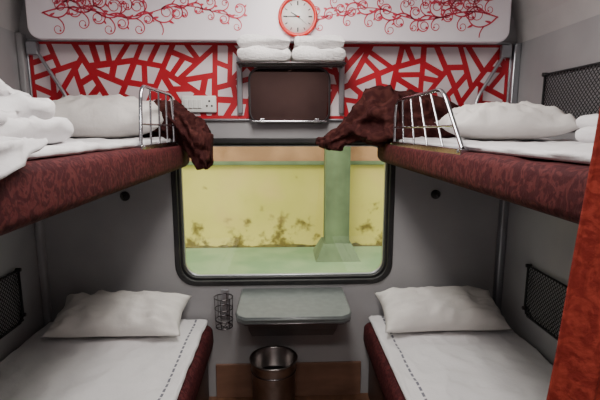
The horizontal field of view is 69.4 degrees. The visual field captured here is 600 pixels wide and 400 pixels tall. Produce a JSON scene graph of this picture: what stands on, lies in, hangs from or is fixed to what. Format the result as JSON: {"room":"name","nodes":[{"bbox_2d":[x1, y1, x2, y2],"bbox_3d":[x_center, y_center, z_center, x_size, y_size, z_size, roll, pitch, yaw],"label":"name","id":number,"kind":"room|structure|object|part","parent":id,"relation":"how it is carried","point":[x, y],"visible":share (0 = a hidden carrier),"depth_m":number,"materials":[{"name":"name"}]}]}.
{"room":"train carriage","nodes":[
{"label":"train carriage","id":0,"kind":"room"},
{"bbox_2d":[0,27,43,361],"bbox_3d":[-1.303,0.206,0.732,0.060,2.260,3.080,0,9,-2],"label":"wall","id":1,"kind":"structure","parent":0,"point":[18,249],"depth_m":2.02,"materials":[{"name":"grey plastic"}]},
{"bbox_2d":[0,0,22,31],"bbox_3d":[-1.194,-0.822,1.138,0.200,0.360,1.800,0,9,-2],"label":"ceiling","id":2,"kind":"structure","parent":1,"relation":"attached to","point":[10,10],"depth_m":1.97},
{"bbox_2d":[0,268,26,338],"bbox_3d":[-1.299,0.476,1.840,0.022,0.264,0.398,0,9,-2],"label":"net","id":3,"kind":"object","parent":1,"relation":"attached to","point":[17,271],"visible":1,"depth_m":1.96,"materials":[{"name":"black fabric"}]},
{"bbox_2d":[15,32,52,326],"bbox_3d":[-1.313,0.154,2.183,0.030,1.900,0.040,0,9,-2],"label":"pole","id":4,"kind":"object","parent":1,"relation":"attached to","point":[20,37],"depth_m":2.18,"materials":[{"name":"grey metal"}]},
{"bbox_2d":[0,41,189,235],"bbox_3d":[-0.903,-0.324,1.294,0.781,0.594,1.647,0,9,-2],"label":"upper berth","id":5,"kind":"object","parent":1,"relation":"attached to","point":[46,187],"visible":0.7,"depth_m":1.01,"materials":[{"name":"red fabric"}]},
{"bbox_3d":[-1.258,-0.714,2.038,0.050,0.060,0.027,0,9,-2],"label":"arm mount","id":6,"kind":"part","parent":5,"relation":"part of","materials":[{"name":"silver metal"}]},
{"bbox_3d":[-1.172,-0.503,2.068,0.176,0.455,0.027,1,9,5],"label":"support arm","id":7,"kind":"part","parent":5,"relation":"part of","materials":[{"name":"silver metal"}]},
{"bbox_3d":[-0.902,-0.093,1.316,0.781,0.122,1.615,0,9,-2],"label":"mattress","id":8,"kind":"part","parent":5,"relation":"part of","materials":[{"name":"red fabric"}]},
{"bbox_2d":[27,137,171,159],"bbox_3d":[-0.912,-0.168,1.306,0.743,0.034,1.580,0,9,-2],"label":"sheet","id":9,"kind":"object","parent":5,"relation":"on","point":[72,145],"visible":0.49,"depth_m":1.17,"materials":[{"name":"white fabric"}]},
{"bbox_2d":[0,136,47,179],"bbox_3d":[-0.541,-0.063,0.684,0.183,0.080,0.271,0,9,-2],"label":"sheet","id":10,"kind":"object","parent":9,"relation":"on","point":[14,151],"visible":1,"depth_m":0.70,"materials":[{"name":"white fabric"}]},
{"bbox_2d":[0,79,73,143],"bbox_3d":[-0.922,-0.191,0.880,0.699,0.170,0.448,0,9,-2],"label":"quilt","id":11,"kind":"object","parent":9,"relation":"on","point":[22,115],"visible":0.93,"depth_m":0.97,"materials":[{"name":"white fabric"}]},
{"bbox_2d":[53,94,163,137],"bbox_3d":[-0.849,-0.363,1.864,0.543,0.186,0.358,-1,9,-5],"label":"pillow","id":12,"kind":"object","parent":9,"relation":"on","point":[91,116],"visible":0.66,"depth_m":1.73,"materials":[{"name":"white fabric"}]},
{"bbox_2d":[143,99,213,169],"bbox_3d":[-0.571,-0.300,2.001,0.338,0.327,0.214,0,9,-2],"label":"blanket","id":13,"kind":"object","parent":9,"relation":"on","point":[192,132],"visible":0.75,"depth_m":1.95,"materials":[{"name":"brown fabric"}]},
{"bbox_3d":[-0.549,-0.209,1.698,0.024,0.030,0.500,0,9,-2],"label":"mount plate","id":14,"kind":"part","parent":5,"relation":"part of","materials":[{"name":"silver metal"}]},
{"bbox_3d":[-0.549,-0.325,1.680,0.013,0.207,0.472,0,9,-2],"label":"guard rail","id":15,"kind":"part","parent":5,"relation":"part of","materials":[{"name":"silver metal"}]},
{"bbox_2d":[19,0,516,396],"bbox_3d":[-0.127,-0.041,2.259,2.410,2.260,0.080,0,9,-2],"label":"wall","id":16,"kind":"structure","parent":0,"point":[109,243],"depth_m":2.27,"materials":[{"name":"grey plastic"}]},
{"bbox_2d":[120,191,129,200],"bbox_3d":[-0.883,-0.015,2.162,0.048,0.048,0.061,0,9,-2],"label":"coat hook","id":17,"kind":"object","parent":16,"relation":"attached to","point":[124,196],"visible":1,"depth_m":2.18,"materials":[{"name":"black plastic"}]},
{"bbox_2d":[214,289,232,329],"bbox_3d":[-0.395,0.571,2.250,0.100,0.185,0.111,0,9,-2],"label":"holder","id":18,"kind":"object","parent":16,"relation":"attached to","point":[224,305],"visible":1,"depth_m":2.27,"materials":[{"name":"grey metal"}]},
{"bbox_3d":[-0.397,0.551,2.296,0.040,0.160,0.013,0,9,-2],"label":"plate","id":19,"kind":"part","parent":18,"relation":"part of","materials":[{"name":"silver metal"}]},
{"bbox_2d":[25,39,511,120],"bbox_3d":[-0.125,-0.581,2.123,2.351,0.381,0.016,0,9,-2],"label":"panel","id":20,"kind":"object","parent":16,"relation":"attached to","point":[84,67],"visible":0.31,"depth_m":2.11,"materials":[{"name":"multicoloured metal"}]},
{"bbox_2d":[182,96,216,111],"bbox_3d":[-0.493,-0.468,2.113,0.167,0.080,0.020,0,9,-2],"label":"power outlet","id":21,"kind":"object","parent":20,"relation":"attached to","point":[192,103],"visible":0.91,"depth_m":2.11,"materials":[{"name":"white plastic"}]},
{"bbox_2d":[248,67,330,123],"bbox_3d":[-0.051,-0.508,2.113,0.400,0.272,0.041,0,9,-2],"label":"screen","id":22,"kind":"object","parent":20,"relation":"attached to","point":[276,95],"visible":1,"depth_m":2.10,"materials":[{"name":"brown mirror"}]},
{"bbox_2d":[236,56,345,113],"bbox_3d":[-0.041,-0.547,2.036,0.524,0.270,0.182,0,9,-2],"label":"towel rack","id":23,"kind":"object","parent":20,"relation":"attached to","point":[341,65],"visible":0.84,"depth_m":2.06,"materials":[{"name":"grey metal"}]},
{"bbox_2d":[237,34,290,65],"bbox_3d":[-0.162,-0.691,1.996,0.242,0.123,0.181,0,9,-2],"label":"folded towel","id":24,"kind":"object","parent":23,"relation":"on","point":[252,47],"visible":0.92,"depth_m":1.91,"materials":[{"name":"white fabric"}]},
{"bbox_2d":[291,35,345,65],"bbox_3d":[0.081,-0.692,2.006,0.244,0.121,0.181,0,9,-2],"label":"folded towel","id":25,"kind":"object","parent":23,"relation":"on","point":[326,48],"visible":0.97,"depth_m":1.92,"materials":[{"name":"white fabric"}]},
{"bbox_2d":[25,0,511,43],"bbox_3d":[-0.123,-0.943,2.011,2.202,0.412,0.123,0,9,-2],"label":"panel","id":26,"kind":"object","parent":16,"relation":"attached to","point":[360,21],"visible":0.99,"depth_m":1.97,"materials":[{"name":"white plastic"}]},
{"bbox_2d":[52,0,131,11],"bbox_3d":[-0.926,-0.939,1.918,0.447,0.205,0.001,0,9,-2],"label":"print","id":27,"kind":"object","parent":26,"relation":"attached to","point":[57,5],"depth_m":1.93,"materials":[{"name":"red paint"}]},
{"bbox_2d":[42,0,247,34],"bbox_3d":[-0.694,-0.849,1.942,0.913,0.209,0.001,0,9,-2],"label":"print","id":28,"kind":"object","parent":26,"relation":"attached to","point":[59,17],"depth_m":1.95,"materials":[{"name":"red paint"}]},
{"bbox_2d":[278,0,317,36],"bbox_3d":[-0.010,-0.830,1.960,0.180,0.180,0.027,0,9,-2],"label":"wall clock","id":29,"kind":"object","parent":26,"relation":"attached to","point":[295,17],"visible":0.98,"depth_m":1.96,"materials":[{"name":"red plastic"}]},
{"bbox_2d":[315,0,497,37],"bbox_3d":[0.480,-0.854,1.987,0.878,0.203,0.001,0,9,-2],"label":"print","id":30,"kind":"object","parent":26,"relation":"attached to","point":[343,18],"depth_m":1.99,"materials":[{"name":"red paint"}]},
{"bbox_2d":[408,0,492,17],"bbox_3d":[0.699,-0.950,1.980,0.439,0.225,0.001,0,9,-2],"label":"print","id":31,"kind":"object","parent":26,"relation":"attached to","point":[416,8],"depth_m":1.99,"materials":[{"name":"red paint"}]},
{"bbox_2d":[171,138,395,285],"bbox_3d":[-0.080,0.069,2.240,1.142,0.772,0.020,0,9,-2],"label":"rubber gasket","id":32,"kind":"object","parent":16,"relation":"attached to","point":[385,273],"visible":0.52,"depth_m":2.26,"materials":[{"name":"black rubber"}]},
{"bbox_2d":[177,143,389,279],"bbox_3d":[-0.082,0.063,2.275,1.104,0.734,0.045,0,9,-2],"label":"window","id":33,"kind":"structure","parent":16,"relation":"in","point":[183,267],"depth_m":2.30,"materials":[{"name":"black rubber"}]},
{"bbox_2d":[216,361,360,397],"bbox_3d":[-0.061,0.985,2.380,0.792,0.195,0.014,0,9,-2],"label":"baseboard","id":34,"kind":"structure","parent":16,"relation":"attached to","point":[333,377],"depth_m":2.37,"materials":[{"name":"brown wood"}]},
{"bbox_2d":[235,287,351,335],"bbox_3d":[-0.033,0.617,2.135,0.538,0.250,0.375,0,9,-2],"label":"folding table","id":35,"kind":"object","parent":16,"relation":"attached to","point":[265,311],"visible":1,"depth_m":2.09,"materials":[{"name":"grey plastic"}]},
{"bbox_2d":[431,190,439,198],"bbox_3d":[0.705,-0.025,2.223,0.048,0.048,0.061,0,9,-2],"label":"coat hook","id":36,"kind":"object","parent":16,"relation":"attached to","point":[435,194],"visible":1,"depth_m":2.24,"materials":[{"name":"black plastic"}]},
{"bbox_2d":[209,393,368,399],"bbox_3d":[-0.069,1.343,0.965,2.610,0.060,3.080,0,9,-2],"label":"floor","id":37,"kind":"structure","parent":0,"point":[362,396],"depth_m":2.38,"materials":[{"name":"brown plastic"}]},
{"bbox_2d":[177,325,212,399],"bbox_3d":[-0.863,1.000,1.512,0.861,0.443,1.650,0,9,-2],"label":"lower berth","id":38,"kind":"object","parent":37,"relation":"on","point":[195,386],"visible":0.16,"depth_m":2.01,"materials":[{"name":"fabric"}]},
{"bbox_2d":[0,319,207,399],"bbox_3d":[-0.868,0.767,1.474,0.830,0.044,1.610,0,9,-2],"label":"sheet","id":39,"kind":"object","parent":38,"relation":"on","point":[124,367],"visible":0.8,"depth_m":1.82,"materials":[{"name":"white fabric"}]},
{"bbox_2d":[42,290,190,337],"bbox_3d":[-0.878,0.546,2.116,0.646,0.188,0.264,0,9,-2],"label":"pillow","id":40,"kind":"object","parent":39,"relation":"on","point":[102,313],"visible":1,"depth_m":2.03,"materials":[{"name":"white fabric"}]},
{"bbox_2d":[249,345,297,399],"bbox_3d":[-0.134,0.950,2.226,0.244,0.310,0.244,0,9,-2],"label":"waste bin","id":41,"kind":"object","parent":37,"relation":"on","point":[273,367],"visible":1,"depth_m":2.15,"materials":[{"name":"metal"}]},
{"bbox_2d":[363,322,405,399],"bbox_3d":[0.742,0.991,1.573,0.731,0.442,1.650,0,9,-2],"label":"lower berth","id":42,"kind":"object","parent":37,"relation":"on","point":[383,384],"visible":0.2,"depth_m":2.04,"materials":[{"name":"fabric"}]},
{"bbox_2d":[369,315,552,399],"bbox_3d":[0.748,0.756,1.535,0.703,0.045,1.611,0,9,-2],"label":"sheet","id":43,"kind":"object","parent":42,"relation":"on","point":[457,364],"visible":0.66,"depth_m":1.83,"materials":[{"name":"white fabric"}]},
{"bbox_2d":[375,285,511,332],"bbox_3d":[0.706,0.536,2.177,0.624,0.188,0.264,0,9,-2],"label":"pillow","id":44,"kind":"object","parent":43,"relation":"on","point":[429,308],"visible":1,"depth_m":2.09,"materials":[{"name":"white fabric"}]},
{"bbox_2d":[501,14,599,364],"bbox_3d":[1.165,0.191,0.827,0.060,2.260,3.080,0,9,-2],"label":"wall","id":45,"kind":"structure","parent":0,"point":[546,242],"depth_m":1.93,"materials":[{"name":"grey plastic"}]},
{"bbox_2d":[377,45,589,223],"bbox_3d":[0.762,-0.345,1.356,0.691,0.572,1.647,0,9,-2],"label":"upper berth","id":46,"kind":"object","parent":45,"relation":"attached to","point":[554,188],"visible":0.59,"depth_m":1.00,"materials":[{"name":"red fabric"}]},
{"bbox_3d":[0.432,-0.288,1.542,0.013,0.186,0.751,0,9,-2],"label":"guard rail","id":47,"kind":"part","parent":46,"relation":"part of","materials":[{"name":"silver metal"}]},
{"bbox_3d":[0.432,-0.186,1.558,0.024,0.030,0.780,0,9,-2],"label":"mount plate","id":48,"kind":"part","parent":46,"relation":"part of","materials":[{"name":"silver metal"}]},
{"bbox_3d":[0.763,-0.114,1.377,0.691,0.100,1.615,0,9,-2],"label":"mattress","id":49,"kind":"part","parent":46,"relation":"part of","materials":[{"name":"red fabric"}]},
{"bbox_3d":[0.934,-0.516,2.149,0.176,0.455,0.027,-2,9,-9],"label":"support arm","id":50,"kind":"part","parent":46,"relation":"part of","materials":[{"name":"silver metal"}]},
{"bbox_2d":[396,136,593,163],"bbox_3d":[0.780,-0.177,1.371,0.649,0.032,1.580,0,9,-2],"label":"sheet","id":51,"kind":"object","parent":46,"relation":"on","point":[574,151],"visible":0.68,"depth_m":1.06,"materials":[{"name":"white fabric"}]},
{"bbox_2d":[315,85,459,150],"bbox_3d":[0.442,-0.379,2.010,0.732,0.307,0.245,0,9,-2],"label":"blanket","id":52,"kind":"object","parent":51,"relation":"on","point":[370,121],"visible":0.73,"depth_m":1.95,"materials":[{"name":"brown fabric"}]},
{"bbox_2d":[434,101,579,139],"bbox_3d":[0.756,-0.300,1.633,0.441,0.144,0.339,1,9,9],"label":"pillow","id":53,"kind":"object","parent":51,"relation":"on","point":[524,120],"visible":0.93,"depth_m":1.50,"materials":[{"name":"white fabric"}]},
{"bbox_2d":[575,114,598,142],"bbox_3d":[0.941,-0.174,1.012,0.342,0.098,0.480,0,9,-2],"label":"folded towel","id":54,"kind":"object","parent":51,"relation":"on","point":[587,124],"visible":0.79,"depth_m":1.19,"materials":[{"name":"white fabric"}]},
{"bbox_3d":[1.010,-0.728,2.125,0.050,0.060,0.027,0,9,-2],"label":"arm mount","id":55,"kind":"part","parent":46,"relation":"part of","materials":[{"name":"silver metal"}]},
{"bbox_2d":[492,43,521,311],"bbox_3d":[1.062,0.154,2.274,0.035,1.870,0.045,0,9,-2],"label":"pole","id":56,"kind":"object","parent":45,"relation":"attached to","point":[516,47],"depth_m":2.25,"materials":[{"name":"silver metal"}]},
{"bbox_2d":[522,264,566,340],"bbox_3d":[1.082,0.451,1.899,0.022,0.254,0.338,0,9,-2],"label":"net","id":57,"kind":"object","parent":45,"relation":"attached to","point":[525,307],"visible":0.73,"depth_m":1.92,"materials":[{"name":"black fabric"}]},
{"bbox_2d":[511,0,599,42],"bbox_3d":[0.984,-0.821,1.224,0.260,0.390,1.800,0,9,-2],"label":"trim","id":58,"kind":"structure","parent":45,"relation":"attached to","point":[532,18],"depth_m":1.89,"materials":[{"name":"white plastic"}]},
{"bbox_2d":[541,62,599,129],"bbox_3d":[1.083,-0.404,1.721,0.022,0.249,0.418,0,9,-2],"label":"net","id":59,"kind":"object","parent":45,"relation":"attached to","point":[544,74],"visible":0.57,"depth_m":1.71,"materials":[{"name":"black fabric"}]},
{"bbox_3d":[-0.054,0.256,0.419,2.410,2.260,0.050,0,9,-2],"label":"wall","id":60,"kind":"structure","parent":0,"visible":0},
{"bbox_2d":[546,109,599,399],"bbox_3d":[0.057,0.327,0.516,1.370,1.990,0.109,0,9,-2],"label":"door curtain","id":61,"kind":"object","parent":60,"relation":"attached to","point":[575,375],"visible":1,"depth_m":0.53,"materials":[{"name":"red fabric"}]},
{"label":"outside","id":62,"kind":"structure","parent":0,"visible":0},
{"bbox_2d":[186,246,381,273],"bbox_3d":[-0.217,1.328,5.883,24.000,0.100,5.600,0,9,-2],"label":"ground","id":63,"kind":"structure","parent":62,"point":[250,260],"depth_m":7.29,"materials":[{"name":"green concrete"}]},
{"bbox_2d":[182,165,384,246],"bbox_3d":[-0.316,0.078,8.262,24.000,1.610,0.300,0,9,-2],"label":"wall","id":64,"kind":"structure","parent":63,"relation":"on","point":[230,205],"depth_m":8.11,"materials":[{"name":"yellow paint"}]},
{"bbox_2d":[186,243,381,247],"bbox_3d":[-0.339,0.840,8.222,23.940,0.115,0.001,0,9,-2],"label":"damp stain","id":65,"kind":"object","parent":64,"relation":"attached to","point":[353,244],"visible":0.22,"depth_m":8.21,"materials":[{"name":"green paint"}]},
{"bbox_2d":[188,146,384,164],"bbox_3d":[-0.314,-1.548,7.949,24.000,1.780,0.400,0,9,-2],"label":"band","id":66,"kind":"object","parent":64,"relation":"on","point":[362,153],"depth_m":7.90,"materials":[{"name":"paint"}]},
{"bbox_3d":[-0.308,-0.680,7.937,24.000,0.070,0.100,0,9,-2],"label":"band lip","id":67,"kind":"part","parent":66,"relation":"part of","materials":[{"name":"green paint"}]},
{"bbox_2d":[313,237,360,261],"bbox_3d":[0.633,0.848,7.664,0.760,0.280,0.760,0,9,-2],"label":"plinth","id":68,"kind":"object","parent":63,"relation":"on","point":[323,252],"visible":0.86,"depth_m":7.36,"materials":[{"name":"green concrete"}]},
{"bbox_2d":[323,147,350,243],"bbox_3d":[0.633,-0.790,7.399,0.400,3.600,0.440,0,9,-2],"label":"shaft","id":69,"kind":"object","parent":68,"relation":"on","point":[336,163],"visible":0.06,"depth_m":7.30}
]}

